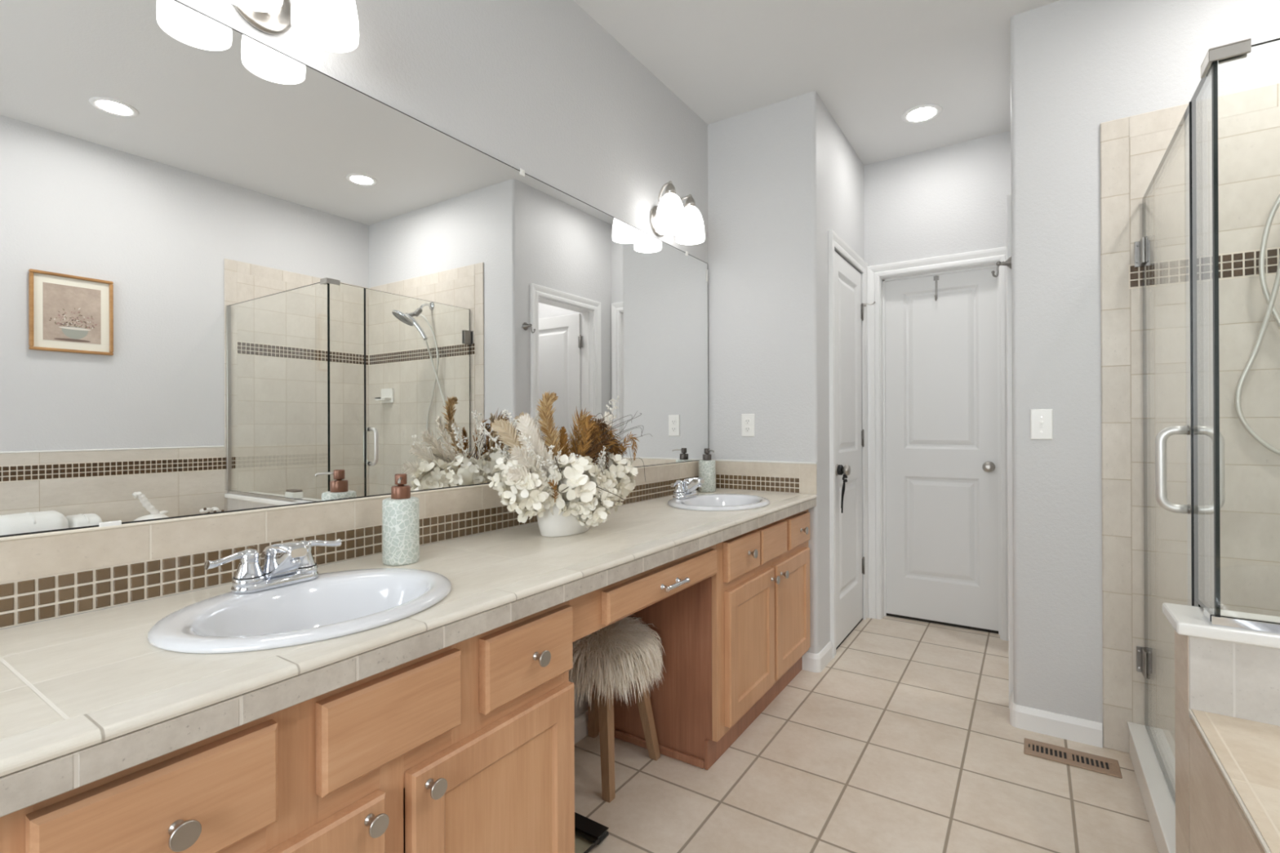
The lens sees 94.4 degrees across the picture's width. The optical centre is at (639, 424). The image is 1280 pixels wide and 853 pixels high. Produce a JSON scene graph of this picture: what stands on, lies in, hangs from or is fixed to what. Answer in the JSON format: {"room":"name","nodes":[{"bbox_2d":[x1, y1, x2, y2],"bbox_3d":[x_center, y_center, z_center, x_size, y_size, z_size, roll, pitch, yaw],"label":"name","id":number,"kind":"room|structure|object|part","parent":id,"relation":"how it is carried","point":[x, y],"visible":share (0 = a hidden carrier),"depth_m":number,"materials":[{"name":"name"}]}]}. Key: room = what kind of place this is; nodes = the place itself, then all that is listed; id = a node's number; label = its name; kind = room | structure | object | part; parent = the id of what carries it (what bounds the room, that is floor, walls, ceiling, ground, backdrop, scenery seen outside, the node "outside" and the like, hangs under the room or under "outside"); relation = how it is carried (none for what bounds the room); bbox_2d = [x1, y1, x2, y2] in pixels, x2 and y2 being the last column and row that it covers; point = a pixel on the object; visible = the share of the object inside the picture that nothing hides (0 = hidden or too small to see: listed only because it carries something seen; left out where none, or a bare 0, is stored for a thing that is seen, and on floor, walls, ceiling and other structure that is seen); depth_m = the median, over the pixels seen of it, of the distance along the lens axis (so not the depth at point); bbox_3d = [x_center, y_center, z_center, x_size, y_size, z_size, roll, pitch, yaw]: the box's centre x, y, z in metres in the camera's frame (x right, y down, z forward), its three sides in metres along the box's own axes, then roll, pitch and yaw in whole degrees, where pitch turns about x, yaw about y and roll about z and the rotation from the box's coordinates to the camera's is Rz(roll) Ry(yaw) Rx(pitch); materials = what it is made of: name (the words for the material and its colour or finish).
{"room":"bathroom","nodes":[
{"label":"bathroom","id":0,"kind":"room"},
{"bbox_2d":[1,0,708,718],"bbox_3d":[-0.907,-0.203,1.324,0.120,2.769,4.648,0,0,33],"label":"wall","id":1,"kind":"structure","parent":0,"point":[540,88],"depth_m":2.05,"materials":[{"name":"grey paint"}]},
{"bbox_2d":[226,0,359,53],"bbox_3d":[-0.766,-0.973,1.263,0.189,0.212,0.297,0,0,33],"label":"sconce","id":2,"kind":"object","parent":1,"relation":"attached to","point":[328,25],"visible":1,"depth_m":1.32,"materials":[{"name":"white glass"}]},
{"bbox_3d":[-0.788,-0.942,1.180,0.134,0.150,0.134,0,0,33],"label":"lamp shade","id":3,"kind":"part","parent":2,"relation":"part of","materials":[{"name":"white glass"}]},
{"bbox_3d":[-0.698,-0.942,1.316,0.134,0.150,0.134,0,0,33],"label":"lamp shade","id":4,"kind":"part","parent":2,"relation":"part of","materials":[{"name":"white glass"}]},
{"bbox_2d":[0,460,698,629],"bbox_3d":[-0.389,0.261,1.985,0.011,0.151,2.752,0,0,33],"label":"backsplash","id":5,"kind":"structure","parent":1,"relation":"attached to","point":[46,575],"depth_m":1.20,"materials":[{"name":"beige tile"}]},
{"bbox_2d":[0,0,708,537],"bbox_3d":[-0.396,-0.333,1.978,0.012,1.043,2.743,0,0,33],"label":"wall mirror","id":6,"kind":"object","parent":1,"relation":"attached to","point":[235,275],"visible":0.84,"depth_m":1.31,"materials":[{"name":"white mirror"}]},
{"bbox_2d":[573,709,588,743],"bbox_3d":[-0.388,1.139,1.979,0.013,0.085,0.752,0,0,33],"label":"baseboard","id":7,"kind":"structure","parent":1,"relation":"attached to","point":[581,722],"depth_m":2.23,"materials":[{"name":"white paint"}]},
{"bbox_2d":[649,181,705,244],"bbox_3d":[0.159,-0.950,2.661,0.189,0.212,0.312,0,0,33],"label":"sconce","id":8,"kind":"object","parent":1,"relation":"attached to","point":[669,217],"visible":1,"depth_m":2.63,"materials":[{"name":"white glass"}]},
{"bbox_3d":[0.107,-0.993,2.625,0.039,0.127,0.134,0,0,-14],"label":"arm","id":9,"kind":"part","parent":8,"relation":"part of","materials":[{"name":"silver metal"}]},
{"bbox_3d":[0.132,-0.919,2.572,0.134,0.150,0.134,0,0,33],"label":"lamp shade","id":10,"kind":"part","parent":8,"relation":"part of","materials":[{"name":"white glass"}]},
{"bbox_3d":[0.171,-0.993,2.722,0.134,0.127,0.038,0,0,-9],"label":"arm","id":11,"kind":"part","parent":8,"relation":"part of","materials":[{"name":"silver metal"}]},
{"bbox_3d":[0.231,-0.919,2.720,0.134,0.150,0.134,0,0,33],"label":"lamp shade","id":12,"kind":"part","parent":8,"relation":"part of","materials":[{"name":"white glass"}]},
{"bbox_2d":[707,91,864,653],"bbox_3d":[0.872,-0.206,3.388,0.572,2.769,0.978,0,0,33],"label":"wall","id":13,"kind":"structure","parent":0,"point":[784,175],"depth_m":2.96,"materials":[{"name":"grey paint"}]},
{"bbox_2d":[741,413,755,436],"bbox_3d":[0.548,0.003,3.010,0.070,0.116,0.008,0,0,33],"label":"electrical outlet","id":14,"kind":"object","parent":13,"relation":"attached to","point":[747,420],"visible":1,"depth_m":3.01,"materials":[{"name":"white plastic"}]},
{"bbox_2d":[744,417,751,424],"bbox_3d":[0.546,-0.017,3.008,0.033,0.033,0.002,0,0,33],"label":"socket","id":15,"kind":"object","parent":14,"relation":"attached to","point":[747,420],"depth_m":3.01,"materials":[{"name":"white plastic"}]},
{"bbox_2d":[744,426,751,432],"bbox_3d":[0.546,0.023,3.008,0.033,0.033,0.002,0,0,33],"label":"socket","id":16,"kind":"object","parent":14,"relation":"attached to","point":[747,428],"depth_m":3.01,"materials":[{"name":"white plastic"}]},
{"bbox_2d":[711,459,817,494],"bbox_3d":[0.605,0.258,2.971,0.561,0.152,0.011,0,0,33],"label":"backsplash","id":17,"kind":"structure","parent":13,"relation":"attached to","point":[786,477],"depth_m":2.95,"materials":[{"name":"beige tile"}]},
{"bbox_2d":[801,640,832,672],"bbox_3d":[0.870,1.135,2.919,0.095,0.085,0.217,0,0,33],"label":"baseboard","id":18,"kind":"structure","parent":13,"relation":"attached to","point":[811,662],"depth_m":2.84,"materials":[{"name":"white paint"}]},
{"bbox_2d":[828,229,875,657],"bbox_3d":[1.186,0.097,3.305,0.112,2.160,0.766,0,0,33],"label":"door","id":19,"kind":"structure","parent":13,"relation":"in","point":[848,379],"depth_m":3.30,"materials":[{"name":"white paint"}]},
{"bbox_2d":[836,464,847,513],"bbox_3d":[1.057,0.336,3.093,0.048,0.252,0.054,0,0,33],"label":"tassel","id":20,"kind":"object","parent":19,"relation":"hanging from","point":[839,467],"visible":0.95,"depth_m":3.08,"materials":[{"name":"black fabric"}]},
{"bbox_3d":[1.061,0.237,3.089,0.069,0.062,0.062,0,0,33],"label":"knob","id":21,"kind":"part","parent":19,"relation":"part of","materials":[{"name":"silver metal"}]},
{"bbox_2d":[573,0,1060,165],"bbox_3d":[0.833,-1.644,1.174,3.200,0.100,6.320,0,0,33],"label":"ceiling","id":22,"kind":"structure","parent":0,"point":[869,63],"depth_m":2.57,"materials":[{"name":"white paint"}]},
{"bbox_2d":[901,103,942,123],"bbox_3d":[1.443,-1.590,3.038,0.188,0.006,0.188,0,0,33],"label":"recessed light","id":23,"kind":"object","parent":22,"relation":"in","point":[923,113],"visible":1,"depth_m":3.03,"materials":[{"name":"white paint"}]},
{"bbox_2d":[574,615,1158,852],"bbox_3d":[0.844,1.225,1.170,3.200,0.100,6.320,0,0,33],"label":"floor","id":24,"kind":"structure","parent":0,"point":[905,741],"depth_m":1.97,"materials":[{"name":"beige tile"}]},
{"bbox_2d":[0,600,574,852],"bbox_3d":[-0.632,0.785,1.093,0.583,0.790,0.979,0,0,33],"label":"vanity cabinet","id":25,"kind":"object","parent":24,"relation":"on","point":[468,745],"visible":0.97,"depth_m":0.96,"materials":[{"name":"brown wood"}]},
{"bbox_3d":[-0.576,0.483,0.726,0.024,0.137,0.245,0,0,33],"label":"drawer","id":26,"kind":"part","parent":25,"relation":"part of","materials":[{"name":"brown wood"}]},
{"bbox_3d":[-0.552,0.490,0.713,0.030,0.033,0.033,0,0,33],"label":"knob","id":27,"kind":"part","parent":25,"relation":"part of","materials":[{"name":"silver metal"}]},
{"bbox_3d":[-0.535,0.822,0.785,0.024,0.451,0.428,0,0,33],"label":"door","id":28,"kind":"part","parent":25,"relation":"part of","materials":[{"name":"brown wood"}]},
{"bbox_3d":[-0.413,0.620,0.922,0.030,0.033,0.033,0,0,33],"label":"knob","id":29,"kind":"part","parent":25,"relation":"part of","materials":[{"name":"silver metal"}]},
{"bbox_3d":[-0.404,0.483,0.986,0.024,0.137,0.256,0,0,33],"label":"false drawer","id":30,"kind":"part","parent":25,"relation":"part of","materials":[{"name":"brown wood"}]},
{"bbox_3d":[-0.439,0.575,0.972,0.018,0.090,0.947,0,0,33],"label":"frame rail","id":31,"kind":"part","parent":25,"relation":"part of","materials":[{"name":"brown wood"}]},
{"bbox_2d":[0,488,817,817],"bbox_3d":[-0.152,0.362,1.822,0.564,0.055,2.742,0,0,33],"label":"countertop","id":32,"kind":"structure","parent":25,"relation":"on","point":[86,698],"depth_m":0.88,"materials":[{"name":"beige tile"}]},
{"bbox_2d":[204,538,341,593],"bbox_3d":[-0.709,0.276,1.179,0.117,0.088,0.253,0,0,33],"label":"faucet","id":33,"kind":"object","parent":32,"relation":"on","point":[281,564],"visible":1,"depth_m":1.15,"materials":[{"name":"silver metal"}]},
{"bbox_3d":[-0.777,0.255,1.120,0.018,0.022,0.078,0,0,27],"label":"lever","id":34,"kind":"part","parent":33,"relation":"part of","materials":[{"name":"silver metal"}]},
{"bbox_3d":[-0.760,0.276,1.153,0.055,0.068,0.055,0,0,33],"label":"handle","id":35,"kind":"part","parent":33,"relation":"part of","materials":[{"name":"silver metal"}]},
{"bbox_3d":[-0.732,0.312,1.195,0.060,0.017,0.160,0,0,33],"label":"plate","id":36,"kind":"part","parent":33,"relation":"part of","materials":[{"name":"silver metal"}]},
{"bbox_3d":[-0.707,0.271,1.178,0.113,0.078,0.057,0,0,33],"label":"spout","id":37,"kind":"part","parent":33,"relation":"part of","materials":[{"name":"silver metal"}]},
{"bbox_3d":[-0.704,0.276,1.238,0.055,0.068,0.055,0,0,33],"label":"handle","id":38,"kind":"part","parent":33,"relation":"part of","materials":[{"name":"silver metal"}]},
{"bbox_3d":[-0.681,0.255,1.266,0.018,0.022,0.078,0,0,40],"label":"lever","id":39,"kind":"part","parent":33,"relation":"part of","materials":[{"name":"silver metal"}]},
{"bbox_2d":[146,568,451,653],"bbox_3d":[-0.594,0.397,1.101,0.412,0.154,0.500,0,0,33],"label":"sink","id":40,"kind":"object","parent":32,"relation":"in","point":[336,604],"visible":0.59,"depth_m":1.12,"materials":[{"name":"white ceramic"}]},
{"bbox_2d":[382,473,419,565],"bbox_3d":[-0.579,0.228,1.443,0.092,0.216,0.084,0,0,33],"label":"soap dispenser","id":41,"kind":"object","parent":32,"relation":"on","point":[400,512],"visible":1,"depth_m":1.41,"materials":[{"name":"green ceramic"}]},
{"bbox_2d":[476,390,646,537],"bbox_3d":[-0.169,0.115,1.916,0.696,0.438,0.367,0,0,-38],"label":"flower arrangement","id":42,"kind":"object","parent":32,"relation":"on","point":[566,491],"visible":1,"depth_m":1.76,"materials":[{"name":"white plant"}]},
{"bbox_3d":[-0.232,0.282,1.844,0.146,0.106,0.230,0,0,33],"label":"pot","id":43,"kind":"part","parent":42,"relation":"part of","materials":[{"name":"white ceramic"}]},
{"bbox_2d":[568,544,717,642],"bbox_3d":[-0.129,0.449,1.808,0.538,0.119,0.769,0,0,33],"label":"drawer","id":44,"kind":"object","parent":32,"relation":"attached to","point":[592,611],"visible":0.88,"depth_m":1.57,"materials":[{"name":"brown wood"}]},
{"bbox_3d":[0.081,0.455,1.721,0.024,0.080,0.608,0,0,33],"label":"drawer","id":45,"kind":"part","parent":44,"relation":"part of","materials":[{"name":"brown wood"}]},
{"bbox_3d":[0.100,0.457,1.697,0.033,0.017,0.130,0,0,33],"label":"bar pull","id":46,"kind":"part","parent":44,"relation":"part of","materials":[{"name":"silver metal"}]},
{"bbox_2d":[670,477,704,498],"bbox_3d":[0.222,0.275,2.599,0.117,0.088,0.253,0,0,33],"label":"faucet","id":47,"kind":"object","parent":32,"relation":"on","point":[684,489],"visible":1,"depth_m":2.56,"materials":[{"name":"silver metal"}]},
{"bbox_3d":[0.154,0.253,2.539,0.018,0.022,0.078,0,0,27],"label":"lever","id":48,"kind":"part","parent":47,"relation":"part of","materials":[{"name":"silver metal"}]},
{"bbox_3d":[0.170,0.275,2.572,0.055,0.068,0.055,0,0,33],"label":"handle","id":49,"kind":"part","parent":47,"relation":"part of","materials":[{"name":"silver metal"}]},
{"bbox_3d":[0.199,0.310,2.614,0.060,0.017,0.160,0,0,33],"label":"plate","id":50,"kind":"part","parent":47,"relation":"part of","materials":[{"name":"silver metal"}]},
{"bbox_3d":[0.224,0.270,2.597,0.113,0.078,0.057,0,0,33],"label":"spout","id":51,"kind":"part","parent":47,"relation":"part of","materials":[{"name":"silver metal"}]},
{"bbox_2d":[698,448,715,492],"bbox_3d":[0.341,0.227,2.958,0.097,0.216,0.084,0,0,33],"label":"soap dispenser","id":52,"kind":"object","parent":32,"relation":"on","point":[707,467],"visible":1,"depth_m":2.93,"materials":[{"name":"green ceramic"}]},
{"bbox_2d":[667,493,769,511],"bbox_3d":[0.336,0.396,2.518,0.412,0.154,0.500,0,0,33],"label":"sink","id":53,"kind":"object","parent":32,"relation":"in","point":[702,502],"visible":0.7,"depth_m":2.60,"materials":[{"name":"white ceramic"}]},
{"bbox_3d":[-0.352,0.620,1.015,0.030,0.033,0.033,0,0,33],"label":"knob","id":54,"kind":"part","parent":25,"relation":"part of","materials":[{"name":"silver metal"}]},
{"bbox_3d":[-0.273,0.820,1.182,0.024,0.456,0.425,0,0,33],"label":"door","id":55,"kind":"part","parent":25,"relation":"part of","materials":[{"name":"brown wood"}]},
{"bbox_3d":[-0.231,0.486,1.249,0.024,0.143,0.258,0,0,33],"label":"drawer","id":56,"kind":"part","parent":25,"relation":"part of","materials":[{"name":"brown wood"}]},
{"bbox_3d":[-0.207,0.485,1.236,0.030,0.033,0.033,0,0,33],"label":"knob","id":57,"kind":"part","parent":25,"relation":"part of","materials":[{"name":"silver metal"}]},
{"bbox_2d":[574,812,608,852],"bbox_3d":[-0.296,1.165,1.648,0.306,0.030,0.301,0,0,33],"label":"bathroom scale","id":58,"kind":"object","parent":24,"relation":"on","point":[585,828],"visible":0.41,"depth_m":1.68,"materials":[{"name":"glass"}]},
{"bbox_2d":[568,614,666,802],"bbox_3d":[-0.127,0.906,2.012,0.386,0.547,0.394,0,0,33],"label":"stool","id":59,"kind":"object","parent":24,"relation":"on","point":[603,659],"visible":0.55,"depth_m":1.91,"materials":[{"name":"beige"}]},
{"bbox_3d":[-0.169,1.003,2.211,0.082,0.354,0.082,0,0,33],"label":"leg","id":60,"kind":"part","parent":59,"relation":"part of","materials":[{"name":"brown wood"}]},
{"bbox_3d":[-0.139,0.769,2.058,0.296,0.113,0.296,0,0,33],"label":"seat","id":61,"kind":"part","parent":59,"relation":"part of","materials":[{"name":"beige fur"}]},
{"bbox_3d":[-0.107,1.003,1.905,0.082,0.354,0.082,0,0,33],"label":"leg","id":62,"kind":"part","parent":59,"relation":"part of","materials":[{"name":"brown wood"}]},
{"bbox_3d":[0.015,1.002,2.089,0.082,0.354,0.082,0,0,33],"label":"leg","id":63,"kind":"part","parent":59,"relation":"part of","materials":[{"name":"brown wood"}]},
{"bbox_2d":[613,509,810,770],"bbox_3d":[0.332,0.784,2.551,0.583,0.790,1.009,0,0,33],"label":"vanity cabinet","id":64,"kind":"object","parent":24,"relation":"on","point":[732,640],"visible":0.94,"depth_m":2.14,"materials":[{"name":"brown wood"}]},
{"bbox_3d":[0.019,1.166,2.163,0.484,0.028,0.016,0,0,33],"label":"shoe moulding","id":65,"kind":"part","parent":64,"relation":"part of","materials":[{"name":"brown wood"}]},
{"bbox_3d":[0.037,0.785,2.170,0.510,0.788,0.016,0,0,33],"label":"panel","id":66,"kind":"part","parent":64,"relation":"part of","materials":[{"name":"brown wood"}]},
{"bbox_3d":[0.376,0.477,2.167,0.024,0.137,0.284,0,0,33],"label":"drawer","id":67,"kind":"part","parent":64,"relation":"part of","materials":[{"name":"brown wood"}]},
{"bbox_3d":[0.420,0.814,2.231,0.024,0.468,0.425,0,0,33],"label":"door","id":68,"kind":"part","parent":64,"relation":"part of","materials":[{"name":"brown wood"}]},
{"bbox_3d":[0.413,0.472,2.173,0.030,0.033,0.033,0,0,33],"label":"knob","id":69,"kind":"part","parent":64,"relation":"part of","materials":[{"name":"silver metal"}]},
{"bbox_3d":[0.525,0.411,2.432,0.018,0.045,0.973,0,0,33],"label":"frame rail","id":70,"kind":"part","parent":64,"relation":"part of","materials":[{"name":"brown wood"}]},
{"bbox_3d":[0.526,0.573,2.432,0.018,0.090,0.973,0,0,33],"label":"frame rail","id":71,"kind":"part","parent":64,"relation":"part of","materials":[{"name":"brown wood"}]},
{"bbox_3d":[0.528,1.053,2.431,0.018,0.050,0.973,0,0,33],"label":"frame rail","id":72,"kind":"part","parent":64,"relation":"part of","materials":[{"name":"brown wood"}]},
{"bbox_3d":[0.543,0.478,2.420,0.024,0.135,0.280,0,0,33],"label":"false drawer","id":73,"kind":"part","parent":64,"relation":"part of","materials":[{"name":"brown wood"}]},
{"bbox_3d":[0.539,0.618,2.363,0.030,0.033,0.033,0,0,33],"label":"knob","id":74,"kind":"part","parent":64,"relation":"part of","materials":[{"name":"silver metal"}]},
{"bbox_3d":[0.596,0.618,2.450,0.030,0.033,0.033,0,0,33],"label":"knob","id":75,"kind":"part","parent":64,"relation":"part of","materials":[{"name":"silver metal"}]},
{"bbox_3d":[0.672,0.813,2.611,0.024,0.470,0.432,0,0,33],"label":"door","id":76,"kind":"part","parent":64,"relation":"part of","materials":[{"name":"brown wood"}]},
{"bbox_3d":[0.717,0.478,2.682,0.024,0.133,0.271,0,0,33],"label":"drawer","id":77,"kind":"part","parent":64,"relation":"part of","materials":[{"name":"brown wood"}]},
{"bbox_3d":[0.738,0.476,2.665,0.030,0.033,0.033,0,0,33],"label":"knob","id":78,"kind":"part","parent":64,"relation":"part of","materials":[{"name":"silver metal"}]},
{"bbox_2d":[1023,737,1122,777],"bbox_3d":[1.517,1.169,2.088,0.274,0.009,0.121,0,0,33],"label":"floor vent","id":79,"kind":"object","parent":24,"relation":"in","point":[1100,764],"visible":1,"depth_m":2.08,"materials":[{"name":"brown metal"}]},
{"bbox_2d":[1128,730,1168,852],"bbox_3d":[1.554,1.120,1.732,0.104,0.106,0.840,0,0,33],"label":"curb","id":80,"kind":"object","parent":24,"relation":"on","point":[1156,829],"visible":0.28,"depth_m":1.77,"materials":[{"name":"white tile"}]},
{"bbox_2d":[1127,721,1175,852],"bbox_3d":[1.553,1.062,1.732,0.115,0.010,0.840,0,0,33],"label":"cap","id":81,"kind":"object","parent":80,"relation":"on","point":[1164,806],"visible":0.44,"depth_m":1.75,"materials":[{"name":"white"}]},
{"bbox_2d":[1188,708,1279,852],"bbox_3d":[1.148,0.893,0.094,1.240,0.558,2.043,0,0,33],"label":"tub deck","id":82,"kind":"object","parent":24,"relation":"on","point":[1234,762],"visible":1,"depth_m":1.10,"materials":[{"name":"beige tile"}]},
{"bbox_2d":[863,130,1011,266],"bbox_3d":[2.000,-0.210,3.300,2.550,2.769,0.120,0,0,33],"label":"wall","id":83,"kind":"structure","parent":0,"point":[951,199],"depth_m":3.41,"materials":[{"name":"grey paint"}]},
{"bbox_2d":[866,246,1008,640],"bbox_3d":[1.742,0.105,3.458,0.762,2.140,0.139,0,0,33],"label":"door","id":84,"kind":"structure","parent":83,"relation":"in","point":[937,371],"depth_m":3.48,"materials":[{"name":"white paint"}]},
{"bbox_2d":[933,275,938,301],"bbox_3d":[1.735,-0.801,3.475,0.028,0.152,0.048,0,0,33],"label":"hook","id":85,"kind":"object","parent":84,"relation":"hanging from","point":[935,277],"visible":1,"depth_m":3.49,"materials":[{"name":"grey metal"}]},
{"bbox_3d":[1.951,0.238,3.318,0.062,0.062,0.069,0,0,33],"label":"knob","id":86,"kind":"part","parent":84,"relation":"part of","materials":[{"name":"silver metal"}]},
{"bbox_2d":[1010,0,1279,746],"bbox_3d":[2.174,-0.213,1.957,1.598,2.769,0.227,0,0,33],"label":"wall","id":87,"kind":"structure","parent":0,"point":[1077,66],"depth_m":2.10,"materials":[{"name":"grey paint"}]},
{"bbox_2d":[991,256,1011,277],"bbox_3d":[1.477,-0.645,2.422,0.073,0.077,0.052,0,0,33],"label":"robe hook","id":88,"kind":"object","parent":87,"relation":"attached to","point":[1007,263],"visible":0.95,"depth_m":2.42,"materials":[{"name":"grey metal"}]},
{"bbox_3d":[1.467,-0.638,2.439,0.019,0.063,0.042,0,0,-12],"label":"hook arm","id":89,"kind":"part","parent":88,"relation":"part of","materials":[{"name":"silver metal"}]},
{"bbox_2d":[1030,408,1053,439],"bbox_3d":[1.527,-0.001,2.254,0.070,0.116,0.016,0,0,33],"label":"light switch","id":90,"kind":"object","parent":87,"relation":"attached to","point":[1041,420],"visible":1,"depth_m":2.26,"materials":[{"name":"white plastic"}]},
{"bbox_2d":[1009,689,1102,747],"bbox_3d":[1.603,1.132,2.296,0.287,0.085,0.159,0,0,33],"label":"baseboard","id":91,"kind":"structure","parent":87,"relation":"attached to","point":[1089,732],"depth_m":2.23,"materials":[{"name":"white paint"}]},
{"bbox_2d":[1134,101,1225,804],"bbox_3d":[1.562,0.132,1.770,0.129,1.850,0.768,0,0,33],"label":"shower door","id":92,"kind":"structure","parent":87,"relation":"attached to","point":[1152,658],"depth_m":1.87,"materials":[{"name":"clear glass"}]},
{"bbox_3d":[1.565,0.129,1.765,0.010,1.842,0.754,0,0,33],"label":"door glass","id":93,"kind":"part","parent":92,"relation":"part of","materials":[{"name":"clear glass"}]},
{"bbox_3d":[1.340,0.112,1.494,0.064,0.219,0.022,0,0,33],"label":"handle","id":94,"kind":"part","parent":92,"relation":"part of","materials":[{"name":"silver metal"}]},
{"bbox_2d":[1186,425,1190,435],"bbox_3d":[1.366,0.014,1.477,0.004,0.024,0.024,0,0,33],"label":"washer","id":95,"kind":"object","parent":92,"relation":"in","point":[1188,426],"depth_m":1.47,"materials":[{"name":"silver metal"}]},
{"bbox_2d":[1187,504,1191,514],"bbox_3d":[1.367,0.211,1.476,0.004,0.024,0.024,0,0,33],"label":"washer","id":96,"kind":"object","parent":92,"relation":"in","point":[1188,505],"depth_m":1.47,"materials":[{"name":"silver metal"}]},
{"bbox_3d":[1.399,0.112,1.455,0.053,0.219,0.022,0,0,33],"label":"handle","id":97,"kind":"part","parent":92,"relation":"part of","materials":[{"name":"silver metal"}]},
{"bbox_2d":[1100,82,1279,753],"bbox_3d":[2.232,0.035,1.794,1.321,2.270,0.008,0,0,33],"label":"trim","id":98,"kind":"structure","parent":87,"relation":"attached to","point":[1114,134],"depth_m":2.13,"materials":[{"name":"beige tile"}]},
{"bbox_2d":[1235,194,1279,454],"bbox_3d":[2.047,-0.391,1.773,0.191,1.010,0.355,0,0,0],"label":"shower hose","id":99,"kind":"object","parent":87,"relation":"attached to","point":[1270,300],"visible":1,"depth_m":1.89,"materials":[{"name":"silver metal"}]},
{"bbox_2d":[1162,602,1279,852],"bbox_3d":[1.742,0.799,1.013,1.261,0.744,0.180,0,0,33],"label":"wall","id":100,"kind":"structure","parent":0,"point":[1231,672],"depth_m":1.27,"materials":[{"name":"tile"}]},
{"bbox_2d":[1191,38,1279,634],"bbox_3d":[1.783,0.123,1.028,1.203,1.858,0.223,0,0,33],"label":"glass","id":101,"kind":"object","parent":100,"relation":"on","point":[1215,56],"visible":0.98,"depth_m":1.28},
{"bbox_3d":[1.850,-0.211,2.817,0.110,2.769,0.851,0,0,33],"label":"wall","id":102,"kind":"structure","parent":0,"visible":0},
{"bbox_2d":[1006,194,1013,709],"bbox_3d":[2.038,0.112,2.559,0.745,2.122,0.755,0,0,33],"label":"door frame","id":103,"kind":"structure","parent":102,"relation":"in","point":[1008,197],"depth_m":2.44,"materials":[{"name":"white paint"}]}
]}

